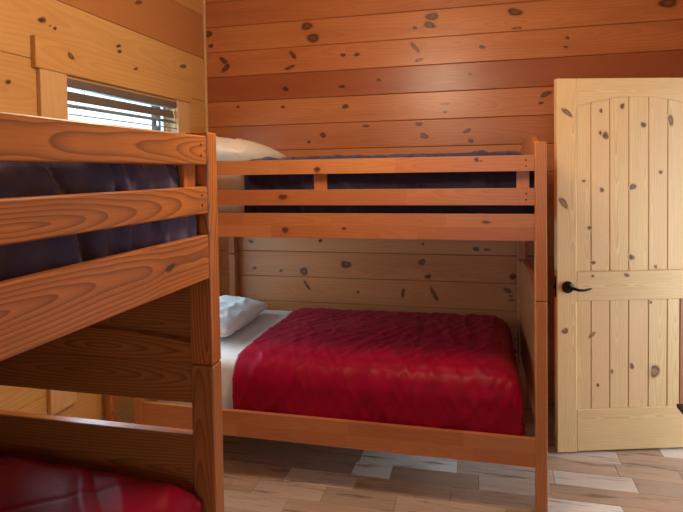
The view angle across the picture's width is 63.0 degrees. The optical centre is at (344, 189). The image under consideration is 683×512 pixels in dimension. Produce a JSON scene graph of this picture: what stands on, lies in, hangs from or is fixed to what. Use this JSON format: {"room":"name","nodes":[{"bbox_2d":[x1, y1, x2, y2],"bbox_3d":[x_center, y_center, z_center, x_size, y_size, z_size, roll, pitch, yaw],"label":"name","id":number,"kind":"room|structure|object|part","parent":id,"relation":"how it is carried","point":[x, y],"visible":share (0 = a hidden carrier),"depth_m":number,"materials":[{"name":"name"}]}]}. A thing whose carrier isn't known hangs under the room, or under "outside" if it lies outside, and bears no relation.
{"room":"dormitory","nodes":[
{"label":"dormitory","id":0,"kind":"room"},
{"bbox_2d":[0,0,204,423],"bbox_3d":[-1.775,0.085,1.270,0.071,2.920,6.020,0,2,14],"label":"wall","id":1,"kind":"structure","parent":0,"point":[162,36],"depth_m":2.98,"materials":[{"name":"brown wood"}]},
{"bbox_2d":[31,35,191,414],"bbox_3d":[-1.277,0.156,3.260,0.135,1.774,1.410,0,2,14],"label":"window","id":2,"kind":"structure","parent":1,"relation":"in","point":[54,60],"depth_m":2.84,"materials":[{"name":"brown wood"}]},
{"bbox_3d":[-1.382,0.250,2.680,0.024,1.627,0.172,0,2,14],"label":"casing","id":3,"kind":"part","parent":2,"relation":"part of","materials":[{"name":"brown wood"}]},
{"bbox_3d":[-1.253,-0.658,3.224,0.029,0.146,1.410,0,2,14],"label":"head casing","id":4,"kind":"part","parent":2,"relation":"part of","materials":[{"name":"brown wood"}]},
{"bbox_3d":[-1.329,-0.185,3.276,0.022,0.775,1.016,0,2,14],"label":"sash","id":5,"kind":"part","parent":2,"relation":"part of","materials":[{"name":"white"}]},
{"bbox_2d":[67,78,176,128],"bbox_3d":[-1.274,-0.249,3.259,0.060,0.643,1.029,0,2,14],"label":"window blind","id":6,"kind":"object","parent":2,"relation":"attached to","point":[73,84],"visible":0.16,"depth_m":3.15,"materials":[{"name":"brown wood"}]},
{"bbox_3d":[-1.099,0.208,3.848,0.020,1.627,0.152,0,2,14],"label":"casing","id":7,"kind":"part","parent":2,"relation":"part of","materials":[{"name":"brown wood"}]},
{"bbox_2d":[204,0,682,405],"bbox_3d":[0.607,-0.033,3.821,3.452,2.920,0.071,0,2,14],"label":"wall","id":8,"kind":"structure","parent":0,"point":[293,78],"depth_m":3.82,"materials":[{"name":"orange wood"}]},
{"bbox_2d":[202,0,207,131],"bbox_3d":[-1.022,-0.021,4.172,0.020,2.920,0.022,0,2,14],"label":"trim","id":9,"kind":"structure","parent":8,"relation":"attached to","point":[203,1],"depth_m":4.13,"materials":[{"name":"brown wood"}]},
{"bbox_2d":[223,404,682,511],"bbox_3d":[0.727,1.556,0.715,5.932,0.060,6.225,0,2,14],"label":"floor","id":10,"kind":"structure","parent":0,"point":[261,475],"depth_m":2.81,"materials":[{"name":"brown wood"}]},
{"bbox_2d":[106,395,116,421],"bbox_3d":[-1.260,0.932,2.993,0.030,1.100,0.050,0,2,14],"label":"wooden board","id":11,"kind":"object","parent":10,"relation":"on","point":[110,400],"visible":0.02,"depth_m":2.98,"materials":[{"name":"brown wood"}]},
{"bbox_2d":[0,111,223,511],"bbox_3d":[-1.182,0.703,0.897,1.125,1.690,2.080,0,2,14],"label":"bunk bed","id":12,"kind":"object","parent":10,"relation":"on","point":[144,323],"visible":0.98,"depth_m":1.71,"materials":[{"name":"brown wood"}]},
{"bbox_3d":[-0.943,0.609,1.876,0.974,0.128,0.037,0,2,14],"label":"panel","id":13,"kind":"part","parent":12,"relation":"part of","materials":[{"name":"brown wood"}]},
{"bbox_3d":[-0.939,0.893,1.885,0.974,0.239,0.037,0,2,14],"label":"panel","id":14,"kind":"part","parent":12,"relation":"part of","materials":[{"name":"brown wood"}]},
{"bbox_3d":[-0.662,-0.085,0.743,0.026,0.087,1.956,0,2,14],"label":"guard rail","id":15,"kind":"part","parent":12,"relation":"part of","materials":[{"name":"brown wood"}]},
{"bbox_3d":[-0.660,0.065,0.747,0.027,0.082,1.956,0,2,14],"label":"guard rail","id":16,"kind":"part","parent":12,"relation":"part of","materials":[{"name":"brown wood"}]},
{"bbox_3d":[-0.657,0.238,0.753,0.027,0.134,1.956,0,2,14],"label":"rail","id":17,"kind":"part","parent":12,"relation":"part of","materials":[{"name":"brown wood"}]},
{"bbox_3d":[-0.945,0.498,1.872,0.974,0.093,0.037,0,2,14],"label":"panel","id":18,"kind":"part","parent":12,"relation":"part of","materials":[{"name":"brown wood"}]},
{"bbox_3d":[-0.941,0.377,1.892,0.974,0.230,0.011,0,2,14],"label":"panel","id":19,"kind":"part","parent":12,"relation":"part of","materials":[{"name":"brown wood"}]},
{"bbox_3d":[-0.440,0.182,1.738,0.075,0.717,0.061,0,2,14],"label":"post","id":20,"kind":"part","parent":12,"relation":"part of","materials":[{"name":"brown wood"}]},
{"bbox_3d":[-0.427,1.026,1.765,0.075,0.967,0.061,0,2,14],"label":"post","id":21,"kind":"part","parent":12,"relation":"part of","materials":[{"name":"brown wood"}]},
{"bbox_2d":[134,136,547,511],"bbox_3d":[0.028,0.585,3.298,2.082,1.735,1.235,0,2,14],"label":"bunk bed","id":22,"kind":"object","parent":10,"relation":"on","point":[531,356],"visible":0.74,"depth_m":2.62,"materials":[{"name":"brown wood"}]},
{"bbox_3d":[-1.092,0.994,2.982,0.050,0.972,0.062,0,2,14],"label":"post","id":23,"kind":"part","parent":22,"relation":"part of","materials":[{"name":"brown wood"}]},
{"bbox_2d":[155,310,291,408],"bbox_3d":[-0.010,1.025,3.321,1.872,0.315,1.080,0,2,14],"label":"mattress","id":24,"kind":"object","parent":22,"relation":"on","point":[232,345],"visible":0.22,"depth_m":3.19,"materials":[{"name":"white fabric"}]},
{"bbox_2d":[220,295,268,336],"bbox_3d":[-0.761,0.783,3.500,0.358,0.181,0.700,0,2,12],"label":"pillow","id":25,"kind":"object","parent":24,"relation":"on","point":[236,312],"visible":0.62,"depth_m":3.44,"materials":[{"name":"white fabric"}]},
{"bbox_2d":[232,308,525,435],"bbox_3d":[0.258,0.966,3.261,1.452,0.325,1.188,0,2,14],"label":"comforter","id":26,"kind":"object","parent":24,"relation":"on","point":[454,371],"visible":0.96,"depth_m":2.80,"materials":[{"name":"red fabric"}]},
{"bbox_2d":[217,175,244,212],"bbox_3d":[0.012,0.015,3.279,1.946,0.314,1.080,0,2,14],"label":"mattress","id":27,"kind":"object","parent":22,"relation":"on","point":[224,182],"visible":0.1,"depth_m":2.87,"materials":[{"name":"white fabric"}]},
{"bbox_2d":[216,136,285,160],"bbox_3d":[-0.703,-0.233,3.450,0.438,0.191,0.800,0,2,14],"label":"pillow","id":28,"kind":"object","parent":27,"relation":"on","point":[227,149],"visible":0.49,"depth_m":3.18,"materials":[{"name":"white fabric"}]},
{"bbox_2d":[244,150,533,213],"bbox_3d":[0.310,-0.032,3.209,1.417,0.353,1.183,0,2,14],"label":"comforter","id":29,"kind":"object","parent":27,"relation":"on","point":[489,179],"visible":0.38,"depth_m":2.65,"materials":[{"name":"fabric"}]},
{"bbox_3d":[-0.827,0.113,4.094,0.050,0.704,0.062,0,2,14],"label":"post","id":30,"kind":"part","parent":22,"relation":"part of","materials":[{"name":"brown wood"}]},
{"bbox_3d":[-0.815,0.953,4.121,0.050,0.972,0.062,0,2,14],"label":"post","id":31,"kind":"part","parent":22,"relation":"part of","materials":[{"name":"brown wood"}]},
{"bbox_3d":[-0.106,1.185,2.733,1.981,0.127,0.026,0,2,14],"label":"rail","id":32,"kind":"part","parent":22,"relation":"part of","materials":[{"name":"brown wood"}]},
{"bbox_3d":[-0.123,0.036,2.696,1.981,0.076,0.027,0,2,14],"label":"guard rail","id":33,"kind":"part","parent":22,"relation":"part of","materials":[{"name":"brown wood"}]},
{"bbox_3d":[-0.125,-0.112,2.690,1.981,0.071,0.027,0,2,14],"label":"guard rail","id":34,"kind":"part","parent":22,"relation":"part of","materials":[{"name":"brown wood"}]},
{"bbox_3d":[-0.121,0.173,2.700,1.981,0.118,0.027,0,2,14],"label":"rail","id":35,"kind":"part","parent":22,"relation":"part of","materials":[{"name":"brown wood"}]},
{"bbox_3d":[0.179,1.143,3.901,1.981,0.127,0.026,0,2,14],"label":"rail","id":36,"kind":"part","parent":22,"relation":"part of","materials":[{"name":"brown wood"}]},
{"bbox_3d":[1.147,0.100,3.612,0.050,0.704,0.062,0,2,14],"label":"post","id":37,"kind":"part","parent":22,"relation":"part of","materials":[{"name":"brown wood"}]},
{"bbox_3d":[1.159,0.939,3.639,0.050,0.972,0.062,0,2,14],"label":"post","id":38,"kind":"part","parent":22,"relation":"part of","materials":[{"name":"brown wood"}]},
{"bbox_3d":[1.018,0.759,3.063,0.026,0.652,1.110,0,2,14],"label":"panel","id":39,"kind":"part","parent":22,"relation":"part of","materials":[{"name":"brown wood"}]},
{"bbox_3d":[1.005,-0.057,3.037,0.026,0.465,1.110,0,2,14],"label":"panel","id":40,"kind":"part","parent":22,"relation":"part of","materials":[{"name":"brown wood"}]},
{"bbox_3d":[0.869,0.140,2.473,0.050,0.704,0.062,0,2,14],"label":"post","id":41,"kind":"part","parent":22,"relation":"part of","materials":[{"name":"brown wood"}]},
{"bbox_3d":[0.882,0.980,2.500,0.050,0.972,0.062,0,2,14],"label":"post","id":42,"kind":"part","parent":22,"relation":"part of","materials":[{"name":"brown wood"}]},
{"bbox_2d":[677,404,682,413],"bbox_3d":[1.329,1.123,1.452,0.571,0.740,0.870,0,2,14],"label":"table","id":43,"kind":"object","parent":10,"relation":"on","point":[679,406],"visible":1,"depth_m":1.90,"materials":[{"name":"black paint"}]},
{"bbox_3d":[1.451,0.062,0.482,0.070,2.920,6.020,0,2,14],"label":"wall","id":44,"kind":"structure","parent":0,"visible":0},
{"bbox_2d":[553,78,682,452],"bbox_3d":[1.575,0.413,3.041,0.884,2.030,0.146,-1,2,-2],"label":"door","id":45,"kind":"structure","parent":44,"relation":"in","point":[618,285],"depth_m":3.03,"materials":[{"name":"beige wood"}]},
{"bbox_3d":[1.206,0.527,2.990,0.066,0.066,0.041,-1,2,-2],"label":"handle","id":46,"kind":"part","parent":45,"relation":"part of","materials":[{"name":"black metal"}]},
{"bbox_3d":[1.261,0.530,2.969,0.124,0.026,0.022,-1,2,-2],"label":"lever","id":47,"kind":"part","parent":45,"relation":"part of","materials":[{"name":"black metal"}]},
{"bbox_3d":[1.562,-0.526,3.011,0.646,0.149,0.032,-1,2,-2],"label":"rail","id":48,"kind":"part","parent":45,"relation":"part of","materials":[{"name":"brown wood"}]},
{"bbox_3d":[1.583,0.897,3.056,0.646,0.600,0.013,-1,2,-2],"label":"plank panel","id":49,"kind":"part","parent":45,"relation":"part of","materials":[{"name":"brown wood"}]},
{"bbox_3d":[1.569,-0.041,3.025,0.646,0.966,0.013,-1,2,-2],"label":"plank panel","id":50,"kind":"part","parent":45,"relation":"part of","materials":[{"name":"brown wood"}]},
{"bbox_3d":[1.577,0.519,3.043,0.643,0.161,0.031,-1,2,-2],"label":"lock rail","id":51,"kind":"part","parent":45,"relation":"part of","materials":[{"name":"brown wood"}]},
{"bbox_3d":[1.589,1.310,3.070,0.643,0.231,0.030,-1,2,-2],"label":"rail","id":52,"kind":"part","parent":45,"relation":"part of","materials":[{"name":"brown wood"}]},
{"bbox_3d":[-7.365,1.728,3.919,11.808,0.230,20.000,0,2,14],"label":"ground","id":53,"kind":"structure","parent":0,"visible":0},
{"bbox_2d":[151,105,160,130],"bbox_3d":[-1.373,0.317,4.569,0.040,2.370,0.600,0,2,14],"label":"lattice screen","id":54,"kind":"object","parent":53,"relation":"on","point":[155,116],"visible":0.02,"depth_m":4.25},
{"bbox_3d":[-1.173,1.113,0.910,0.970,0.330,1.930,0,2,14],"label":"mattress","id":55,"kind":"object","parent":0,"visible":0},
{"bbox_2d":[0,456,201,511],"bbox_3d":[-1.165,1.009,0.950,1.062,0.305,1.880,0,2,14],"label":"comforter","id":56,"kind":"object","parent":55,"relation":"on","point":[26,485],"visible":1,"depth_m":1.61,"materials":[{"name":"red fabric"}]},
{"bbox_3d":[-1.187,0.149,0.879,0.970,0.241,1.930,0,2,14],"label":"mattress","id":57,"kind":"object","parent":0,"visible":0},
{"bbox_2d":[0,162,197,280],"bbox_3d":[-1.182,0.077,0.925,1.112,0.375,1.918,0,2,14],"label":"comforter","id":58,"kind":"object","parent":57,"relation":"on","point":[17,179],"visible":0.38,"depth_m":1.25,"materials":[{"name":"fabric"}]}
]}

